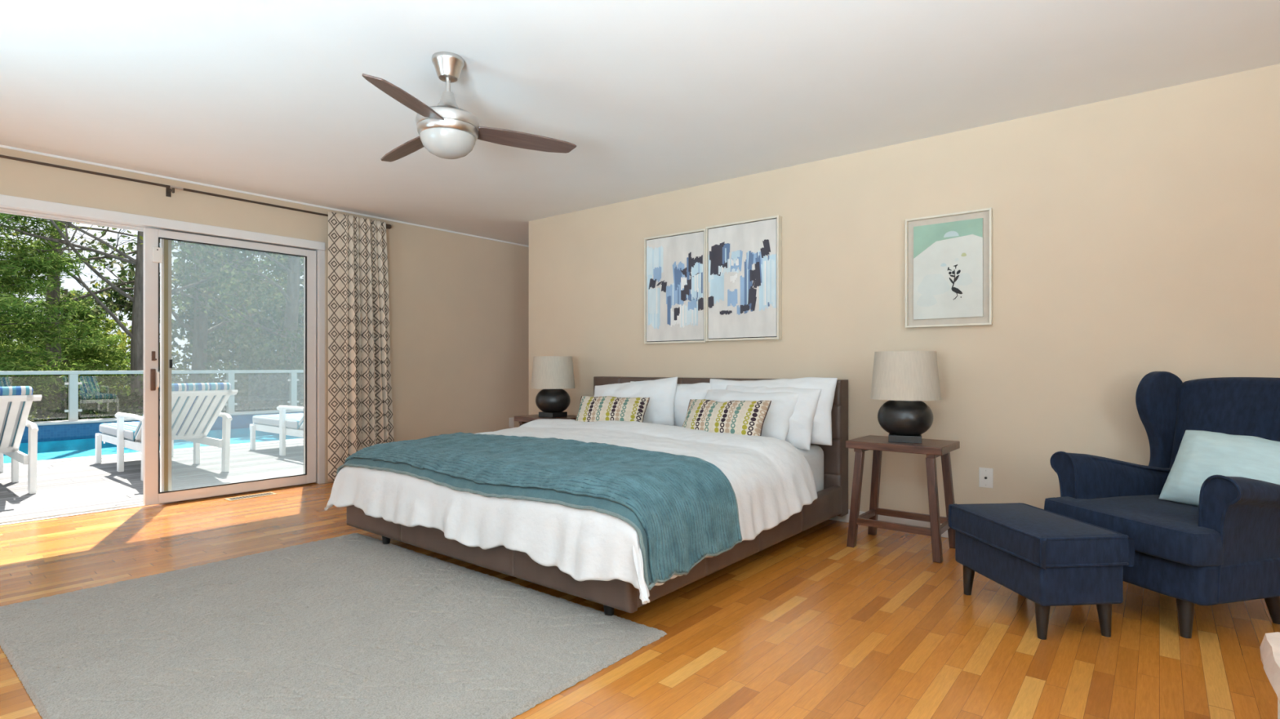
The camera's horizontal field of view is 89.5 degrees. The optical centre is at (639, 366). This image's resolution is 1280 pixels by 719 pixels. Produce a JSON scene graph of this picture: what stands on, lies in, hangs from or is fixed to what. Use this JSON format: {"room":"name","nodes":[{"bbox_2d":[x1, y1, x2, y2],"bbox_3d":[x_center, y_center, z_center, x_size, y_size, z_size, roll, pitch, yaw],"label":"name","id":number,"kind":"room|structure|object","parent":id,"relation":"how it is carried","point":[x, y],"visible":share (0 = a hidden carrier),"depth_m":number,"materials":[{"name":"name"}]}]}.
{"room":"bedroom","nodes":[
{"label":"bedroom","id":0,"kind":"room"},
{"bbox_2d":[0,147,528,483],"bbox_3d":[-3.265,-0.037,5.226,0.160,2.740,11.950,0,0,39],"label":"wall","id":1,"kind":"structure","parent":0,"point":[459,304],"depth_m":6.45,"materials":[{"name":"paint"}]},
{"bbox_2d":[0,205,324,526],"bbox_3d":[-3.578,0.015,4.869,0.200,2.135,2.300,0,0,39],"label":"door","id":2,"kind":"structure","parent":1,"relation":"in","point":[320,255],"depth_m":5.66,"materials":[{"name":"white plastic"}]},
{"bbox_2d":[160,239,168,492],"bbox_3d":[-3.246,0.003,5.283,0.048,2.040,1.123,0,0,39],"label":"door","id":3,"kind":"structure","parent":2,"relation":"attached to","point":[163,242],"depth_m":4.85,"materials":[{"name":"white plastic"}]},
{"bbox_2d":[142,227,315,506],"bbox_3d":[-3.251,0.002,5.208,0.146,2.034,1.230,0,0,39],"label":"door","id":4,"kind":"structure","parent":2,"relation":"attached to","point":[152,495],"depth_m":4.85,"materials":[{"name":"white plastic"}]},
{"bbox_2d":[151,247,162,262],"bbox_3d":[-3.560,-0.822,4.760,0.024,0.110,0.060,0,0,39],"label":"sensor","id":5,"kind":"object","parent":4,"relation":"attached to","point":[157,252],"visible":1,"depth_m":4.75,"materials":[{"name":"white plastic"}]},
{"bbox_2d":[168,240,304,491],"bbox_3d":[-3.266,0.003,5.333,0.035,2.020,1.065,0,0,39],"label":"door","id":6,"kind":"structure","parent":2,"relation":"attached to","point":[170,361],"depth_m":4.93,"materials":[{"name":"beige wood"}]},
{"bbox_2d":[0,194,324,250],"bbox_3d":[-3.515,-1.057,4.773,0.018,0.070,2.350,0,0,39],"label":"trim","id":7,"kind":"structure","parent":1,"relation":"attached to","point":[5,200],"depth_m":4.69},
{"bbox_2d":[0,154,391,229],"bbox_3d":[-3.449,-1.298,4.764,0.132,0.072,3.420,0,0,39],"label":"curtain rod","id":8,"kind":"object","parent":1,"relation":"attached to","point":[168,190],"visible":0.91,"depth_m":4.70,"materials":[{"name":"brown metal"}]},
{"bbox_2d":[328,211,394,481],"bbox_3d":[-2.506,-0.172,5.831,0.107,2.340,0.626,0,0,39],"label":"curtain","id":9,"kind":"object","parent":8,"relation":"hanging from","point":[360,403],"visible":0.87,"depth_m":5.80,"materials":[{"name":"beige fabric"}]},
{"bbox_2d":[0,144,528,247],"bbox_3d":[-3.402,-1.400,4.919,0.012,0.014,11.000,0,0,39],"label":"trim","id":10,"kind":"structure","parent":1,"relation":"attached to","point":[1,145],"depth_m":5.09,"materials":[{"name":"paint"}]},
{"bbox_2d":[509,417,514,427],"bbox_3d":[-1.460,0.638,7.335,0.008,0.114,0.070,0,0,39],"label":"wall outlet","id":11,"kind":"object","parent":1,"relation":"attached to","point":[511,420],"visible":1,"depth_m":7.34,"materials":[{"name":"white plastic"}]},
{"bbox_2d":[0,0,1279,245],"bbox_3d":[0.042,-1.457,2.565,8.650,0.100,11.950,0,0,39],"label":"ceiling","id":12,"kind":"structure","parent":0,"point":[272,98],"depth_m":3.18,"materials":[{"name":"paint"}]},
{"bbox_2d":[361,51,576,161],"bbox_3d":[-0.992,-1.183,3.026,0.925,0.449,1.058,0,0,39],"label":"ceiling fan","id":13,"kind":"object","parent":12,"relation":"hanging from","point":[446,131],"visible":1,"depth_m":2.90,"materials":[{"name":"silver metal"}]},
{"bbox_2d":[0,482,1279,718],"bbox_3d":[0.054,1.058,2.652,8.440,0.050,11.800,0,0,39],"label":"floor","id":14,"kind":"structure","parent":0,"point":[810,624],"depth_m":2.52,"materials":[{"name":"brown wood"}]},
{"bbox_2d":[223,492,277,501],"bbox_3d":[-3.078,1.030,5.108,0.120,0.005,0.340,0,0,39],"label":"floor vent","id":15,"kind":"object","parent":14,"relation":"in","point":[262,495],"visible":1,"depth_m":5.10,"materials":[{"name":"beige metal"}]},
{"bbox_2d":[0,533,666,718],"bbox_3d":[-1.324,1.017,2.590,2.367,0.030,1.631,0,0,39],"label":"rug","id":16,"kind":"object","parent":14,"relation":"on","point":[354,625],"visible":1,"depth_m":2.39,"materials":[{"name":"grey carpet"}]},
{"bbox_2d":[514,414,577,426],"bbox_3d":[-0.756,0.730,5.505,0.515,0.607,0.390,0,0,39],"label":"nightstand","id":17,"kind":"object","parent":14,"relation":"on","point":[522,420],"visible":0.12,"depth_m":5.43,"materials":[{"name":"brown wood"}]},
{"bbox_2d":[530,355,574,417],"bbox_3d":[-0.738,0.171,5.471,0.372,0.510,0.372,0,0,39],"label":"table lamp","id":18,"kind":"object","parent":17,"relation":"on","point":[552,375],"visible":1,"depth_m":5.34,"materials":[{"name":"black ceramic"}]},
{"bbox_2d":[346,376,848,616],"bbox_3d":[-0.188,0.560,4.054,2.205,0.945,2.282,0,0,39],"label":"bed","id":19,"kind":"object","parent":14,"relation":"on","point":[831,502],"visible":0.23,"depth_m":3.30,"materials":[{"name":"brown leather"}]},
{"bbox_2d":[798,444,823,492],"bbox_3d":[-0.206,0.691,4.035,2.000,0.360,2.060,0,0,39],"label":"mattress","id":20,"kind":"object","parent":19,"relation":"on","point":[815,456],"visible":0.11,"depth_m":4.10,"materials":[{"name":"white fabric"}]},
{"bbox_2d":[324,418,817,604],"bbox_3d":[-0.411,0.618,3.742,2.490,0.497,1.705,0,0,39],"label":"duvet","id":21,"kind":"object","parent":20,"relation":"on","point":[771,479],"visible":0.48,"depth_m":3.24,"materials":[{"name":"white fabric"}]},
{"bbox_2d":[336,432,742,590],"bbox_3d":[-0.665,0.637,3.444,2.400,0.434,0.793,0,0,39],"label":"quilted throw","id":22,"kind":"object","parent":21,"relation":"on","point":[683,511],"visible":0.98,"depth_m":2.91,"materials":[{"name":"teal fabric"}]},
{"bbox_2d":[575,395,649,422],"bbox_3d":[-0.210,0.342,4.600,0.538,0.258,0.217,0,0,21],"label":"cushion","id":23,"kind":"object","parent":21,"relation":"on","point":[592,409],"visible":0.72,"depth_m":4.54,"materials":[{"name":"fabric"}]},
{"bbox_2d":[594,377,677,426],"bbox_3d":[-0.057,0.307,4.859,0.774,0.461,0.248,0,0,29],"label":"pillow","id":24,"kind":"object","parent":20,"relation":"on","point":[660,410],"visible":0.43,"depth_m":4.71,"materials":[{"name":"white fabric"}]},
{"bbox_2d":[630,381,711,426],"bbox_3d":[0.221,0.308,4.837,0.842,0.381,0.230,0,0,39],"label":"pillow","id":25,"kind":"object","parent":20,"relation":"on","point":[685,393],"visible":0.13,"depth_m":4.67,"materials":[{"name":"white fabric"}]},
{"bbox_2d":[682,399,771,435],"bbox_3d":[0.514,0.349,4.027,0.588,0.284,0.222,0,0,36],"label":"cushion","id":26,"kind":"object","parent":20,"relation":"on","point":[735,417],"visible":0.65,"depth_m":3.94,"materials":[{"name":"fabric"}]},
{"bbox_2d":[704,389,799,440],"bbox_3d":[0.677,0.332,4.246,0.722,0.341,0.273,0,0,43],"label":"pillow","id":27,"kind":"object","parent":20,"relation":"on","point":[776,422],"visible":0.39,"depth_m":4.06,"materials":[{"name":"white fabric"}]},
{"bbox_2d":[725,385,821,450],"bbox_3d":[0.823,0.323,4.236,0.704,0.384,0.257,0,0,43],"label":"pillow","id":28,"kind":"object","parent":20,"relation":"on","point":[801,423],"visible":0.38,"depth_m":4.02,"materials":[{"name":"white fabric"}]},
{"bbox_2d":[710,377,837,445],"bbox_3d":[0.846,0.287,4.328,0.957,0.437,0.238,0,0,42],"label":"pillow","id":29,"kind":"object","parent":20,"relation":"on","point":[821,434],"visible":0.37,"depth_m":4.07,"materials":[{"name":"white fabric"}]},
{"bbox_2d":[845,435,959,563],"bbox_3d":[1.501,0.730,3.689,0.515,0.607,0.390,0,0,39],"label":"nightstand","id":30,"kind":"object","parent":14,"relation":"on","point":[932,449],"visible":0.91,"depth_m":3.66,"materials":[{"name":"brown wood"}]},
{"bbox_2d":[870,351,941,444],"bbox_3d":[1.506,0.171,3.666,0.372,0.510,0.372,0,0,23],"label":"table lamp","id":31,"kind":"object","parent":30,"relation":"on","point":[905,379],"visible":1,"depth_m":3.54,"materials":[{"name":"black ceramic"}]},
{"bbox_2d":[947,502,1134,639],"bbox_3d":[1.637,0.834,2.701,0.365,0.399,0.636,0,0,-5],"label":"ottoman","id":32,"kind":"object","parent":14,"relation":"on","point":[1047,558],"visible":1,"depth_m":2.46,"materials":[{"name":"blue fabric"}]},
{"bbox_2d":[947,502,1134,569],"bbox_3d":[1.637,0.692,2.701,0.365,0.116,0.636,0,0,-5],"label":"cushion","id":33,"kind":"object","parent":32,"relation":"on","point":[1036,538],"depth_m":2.50,"materials":[{"name":"blue fabric"}]},
{"bbox_2d":[1044,371,1279,638],"bbox_3d":[2.351,0.529,2.767,0.860,1.009,0.810,0,0,-13],"label":"wingback armchair","id":34,"kind":"object","parent":14,"relation":"on","point":[1224,548],"visible":0.84,"depth_m":2.62,"materials":[{"name":"blue fabric"}]},
{"bbox_2d":[1044,494,1224,566],"bbox_3d":[2.276,0.670,2.750,0.706,0.129,0.689,0,0,-13],"label":"seat cushion","id":35,"kind":"object","parent":34,"relation":"on","point":[1167,531],"depth_m":2.56,"materials":[{"name":"blue fabric"}]},
{"bbox_2d":[1158,430,1279,506],"bbox_3d":[2.512,0.455,2.738,0.236,0.332,0.451,0,0,-23],"label":"cushion","id":36,"kind":"object","parent":34,"relation":"on","point":[1201,455],"visible":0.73,"depth_m":2.75,"materials":[{"name":"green fabric"}]},
{"bbox_2d":[1259,631,1279,718],"bbox_3d":[1.491,0.833,0.995,0.724,0.400,0.880,0,0,39],"label":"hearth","id":37,"kind":"object","parent":14,"relation":"on","point":[1269,647],"visible":1,"depth_m":1.43,"materials":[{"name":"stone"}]},
{"bbox_2d":[528,63,1279,516],"bbox_3d":[1.833,-0.187,4.005,7.365,2.440,0.140,0,0,39],"label":"wall","id":38,"kind":"structure","parent":0,"point":[1135,236],"depth_m":3.68,"materials":[{"name":"paint"}]},
{"bbox_2d":[644,228,708,344],"bbox_3d":[0.280,-0.620,5.137,0.599,0.870,0.040,0,0,39],"label":"painting","id":39,"kind":"object","parent":38,"relation":"attached to","point":[675,264],"visible":0.95,"depth_m":5.12,"materials":[{"name":"white paint"}]},
{"bbox_2d":[706,215,782,341],"bbox_3d":[0.754,-0.627,4.748,0.608,0.871,0.053,0,0,39],"label":"painting","id":40,"kind":"object","parent":38,"relation":"attached to","point":[744,259],"visible":1,"depth_m":4.71,"materials":[{"name":"white paint"}]},
{"bbox_2d":[829,509,948,537],"bbox_3d":[1.781,0.991,3.949,7.375,0.085,0.014,0,0,39],"label":"baseboard","id":41,"kind":"structure","parent":38,"relation":"attached to","point":[845,518],"depth_m":4.07,"materials":[{"name":"beige wood"}]},
{"bbox_2d":[905,207,992,328],"bbox_3d":[1.847,-0.577,3.878,0.480,0.674,0.039,0,0,39],"label":"picture","id":42,"kind":"object","parent":38,"relation":"attached to","point":[948,257],"visible":1,"depth_m":3.86,"materials":[{"name":"paper"}]},
{"bbox_2d":[913,217,982,319],"bbox_3d":[1.846,-0.577,3.877,0.385,0.574,0.016,0,0,39],"label":"print","id":43,"kind":"object","parent":42,"relation":"attached to","point":[948,254],"depth_m":3.87,"materials":[{"name":"paper"}]},
{"bbox_2d":[978,467,993,488],"bbox_3d":[2.016,0.650,3.761,0.074,0.116,0.013,0,0,39],"label":"cable wall plate","id":44,"kind":"object","parent":38,"relation":"attached to","point":[985,474],"visible":1,"depth_m":3.76,"materials":[{"name":"white plastic"}]},
{"label":"outside","id":45,"kind":"structure","parent":0,"visible":0},
{"bbox_2d":[0,440,303,521],"bbox_3d":[-3.683,1.143,8.097,4.010,0.120,20.000,0,0,39],"label":"deck","id":46,"kind":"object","parent":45,"point":[80,485],"visible":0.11,"depth_m":6.27,"materials":[{"name":"white wood"}]},
{"bbox_2d":[0,386,41,494],"bbox_3d":[-6.037,0.623,5.755,2.211,0.921,0.723,0,0,39],"label":"lounger","id":47,"kind":"object","parent":46,"relation":"on","point":[15,402],"visible":1,"depth_m":5.46,"materials":[{"name":"white paint"}]},
{"bbox_2d":[0,386,33,446],"bbox_3d":[-5.480,0.441,5.308,0.782,0.558,0.620,0,0,39],"label":"cushion","id":48,"kind":"object","parent":47,"relation":"on","point":[15,402],"depth_m":5.39,"materials":[{"name":"blue fabric"}]},
{"bbox_2d":[95,382,238,480],"bbox_3d":[-5.122,0.623,6.893,2.211,0.921,0.723,0,0,39],"label":"lounger","id":49,"kind":"object","parent":46,"relation":"on","point":[195,407],"visible":0.71,"depth_m":6.58,"materials":[{"name":"white paint"}]},
{"bbox_2d":[98,421,139,440],"bbox_3d":[-5.385,0.695,7.105,1.320,0.103,0.640,0,0,39],"label":"seat cushion","id":50,"kind":"object","parent":49,"relation":"on","point":[127,431],"depth_m":6.91,"materials":[{"name":"white fabric"}]},
{"bbox_2d":[133,382,231,437],"bbox_3d":[-4.565,0.441,6.445,0.782,0.558,0.620,0,0,39],"label":"cushion","id":51,"kind":"object","parent":49,"relation":"on","point":[195,407],"depth_m":6.43,"materials":[{"name":"blue fabric"}]},
{"bbox_2d":[249,405,303,456],"bbox_3d":[-4.113,0.623,8.083,2.211,0.921,0.723,0,0,39],"label":"lounger","id":52,"kind":"object","parent":46,"relation":"on","point":[282,424],"visible":0.35,"depth_m":7.84,"materials":[{"name":"white paint"}]},
{"bbox_2d":[252,413,303,429],"bbox_3d":[-4.376,0.695,8.296,1.320,0.103,0.640,0,0,39],"label":"seat cushion","id":53,"kind":"object","parent":52,"relation":"on","point":[291,421],"depth_m":8.12,"materials":[{"name":"white fabric"}]},
{"bbox_2d":[298,416,303,426],"bbox_3d":[-3.556,0.441,7.636,0.782,0.558,0.620,0,0,39],"label":"cushion","id":54,"kind":"object","parent":52,"relation":"on","point":[300,422],"depth_m":7.58,"materials":[{"name":"white fabric"}]},
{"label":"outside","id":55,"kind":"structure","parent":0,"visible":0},
{"label":"ground","id":56,"kind":"structure","parent":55,"visible":0},
{"bbox_2d":[27,403,47,422],"bbox_3d":[-11.133,1.135,10.531,1.562,1.649,2.819,0,0,39],"label":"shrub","id":57,"kind":"object","parent":56,"relation":"on","point":[32,408],"visible":0.02,"depth_m":11.51,"materials":[{"name":"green plant"}]},
{"bbox_2d":[0,213,121,421],"bbox_3d":[-12.045,-2.393,11.318,4.072,8.666,4.224,0,0,5],"label":"leafy tree","id":58,"kind":"object","parent":56,"relation":"on","point":[14,270],"visible":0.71,"depth_m":11.75,"materials":[{"name":"green plant"}]},
{"bbox_2d":[1,284,131,417],"bbox_3d":[-13.080,0.022,15.075,4.564,3.852,3.687,0,0,19],"label":"pine tree","id":59,"kind":"object","parent":56,"relation":"on","point":[75,355],"visible":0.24,"depth_m":14.66,"materials":[{"name":"green plant"}]},
{"bbox_2d":[0,315,191,421],"bbox_3d":[-14.759,0.230,16.592,3.527,3.472,5.843,0,0,39],"label":"shrub","id":60,"kind":"object","parent":56,"relation":"on","point":[123,346],"visible":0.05,"depth_m":17.30,"materials":[{"name":"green plant"}]},
{"bbox_2d":[35,373,179,421],"bbox_3d":[-9.832,0.966,12.201,2.456,2.008,1.493,0,0,-33],"label":"shrub","id":61,"kind":"object","parent":56,"relation":"on","point":[98,403],"visible":0.18,"depth_m":11.95,"materials":[{"name":"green plant"}]},
{"bbox_2d":[2,221,272,421],"bbox_3d":[-11.251,-2.065,13.883,4.375,8.011,5.662,0,0,7],"label":"leafy tree","id":62,"kind":"object","parent":56,"relation":"on","point":[54,293],"visible":0.16,"depth_m":13.20,"materials":[{"name":"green plant"}]},
{"bbox_2d":[0,214,275,415],"bbox_3d":[-10.720,-2.063,13.202,4.244,8.017,6.898,0,0,39],"label":"leafy tree","id":63,"kind":"object","parent":56,"relation":"on","point":[135,335],"visible":0.3,"depth_m":13.08,"materials":[{"name":"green plant"}]},
{"bbox_2d":[3,409,303,466],"bbox_3d":[-6.822,1.716,10.623,4.450,1.635,20.000,0,0,39],"label":"swimming pool","id":64,"kind":"object","parent":56,"relation":"on","point":[58,441],"visible":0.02,"depth_m":10.48,"materials":[{"name":"blue liquid"}]},
{"bbox_2d":[0,369,303,421],"bbox_3d":[-8.400,0.503,11.893,0.110,0.860,20.000,0,0,39],"label":"glass railing","id":65,"kind":"object","parent":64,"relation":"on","point":[73,383],"visible":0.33,"depth_m":11.15,"materials":[{"name":"silver metal"}]},
{"bbox_2d":[35,225,303,383],"bbox_3d":[-10.466,-2.565,15.448,4.622,9.009,6.048,0,0,39],"label":"leafy tree","id":66,"kind":"object","parent":56,"relation":"on","point":[200,331],"visible":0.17,"depth_m":15.57,"materials":[{"name":"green plant"}]},
{"bbox_2d":[171,242,303,402],"bbox_3d":[-8.438,-2.316,15.875,4.158,8.504,6.748,0,0,39],"label":"leafy tree","id":67,"kind":"object","parent":56,"relation":"on","point":[293,301],"visible":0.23,"depth_m":14.87,"materials":[{"name":"grey plant"}]},
{"bbox_2d":[171,240,303,410],"bbox_3d":[-11.783,-1.612,19.653,3.394,7.296,4.683,0,0,39],"label":"leafy tree","id":68,"kind":"object","parent":56,"relation":"on","point":[188,348],"visible":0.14,"depth_m":18.83,"materials":[{"name":"grey plant"}]},
{"bbox_2d":[187,319,303,412],"bbox_3d":[-8.558,0.482,14.282,1.863,3.003,2.860,0,0,33],"label":"shrub","id":69,"kind":"object","parent":56,"relation":"on","point":[260,352],"visible":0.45,"depth_m":14.03,"materials":[{"name":"grey plant"}]},
{"bbox_2d":[275,265,303,394],"bbox_3d":[-9.128,-1.084,20.679,3.368,6.258,5.003,0,0,39],"label":"leafy tree","id":70,"kind":"object","parent":56,"relation":"on","point":[301,292],"visible":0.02,"depth_m":18.87,"materials":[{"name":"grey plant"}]},
{"bbox_2d":[284,363,303,404],"bbox_3d":[-7.062,0.252,16.485,1.834,3.395,3.460,0,0,39],"label":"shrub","id":71,"kind":"object","parent":56,"relation":"on","point":[300,367],"visible":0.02,"depth_m":15.54,"materials":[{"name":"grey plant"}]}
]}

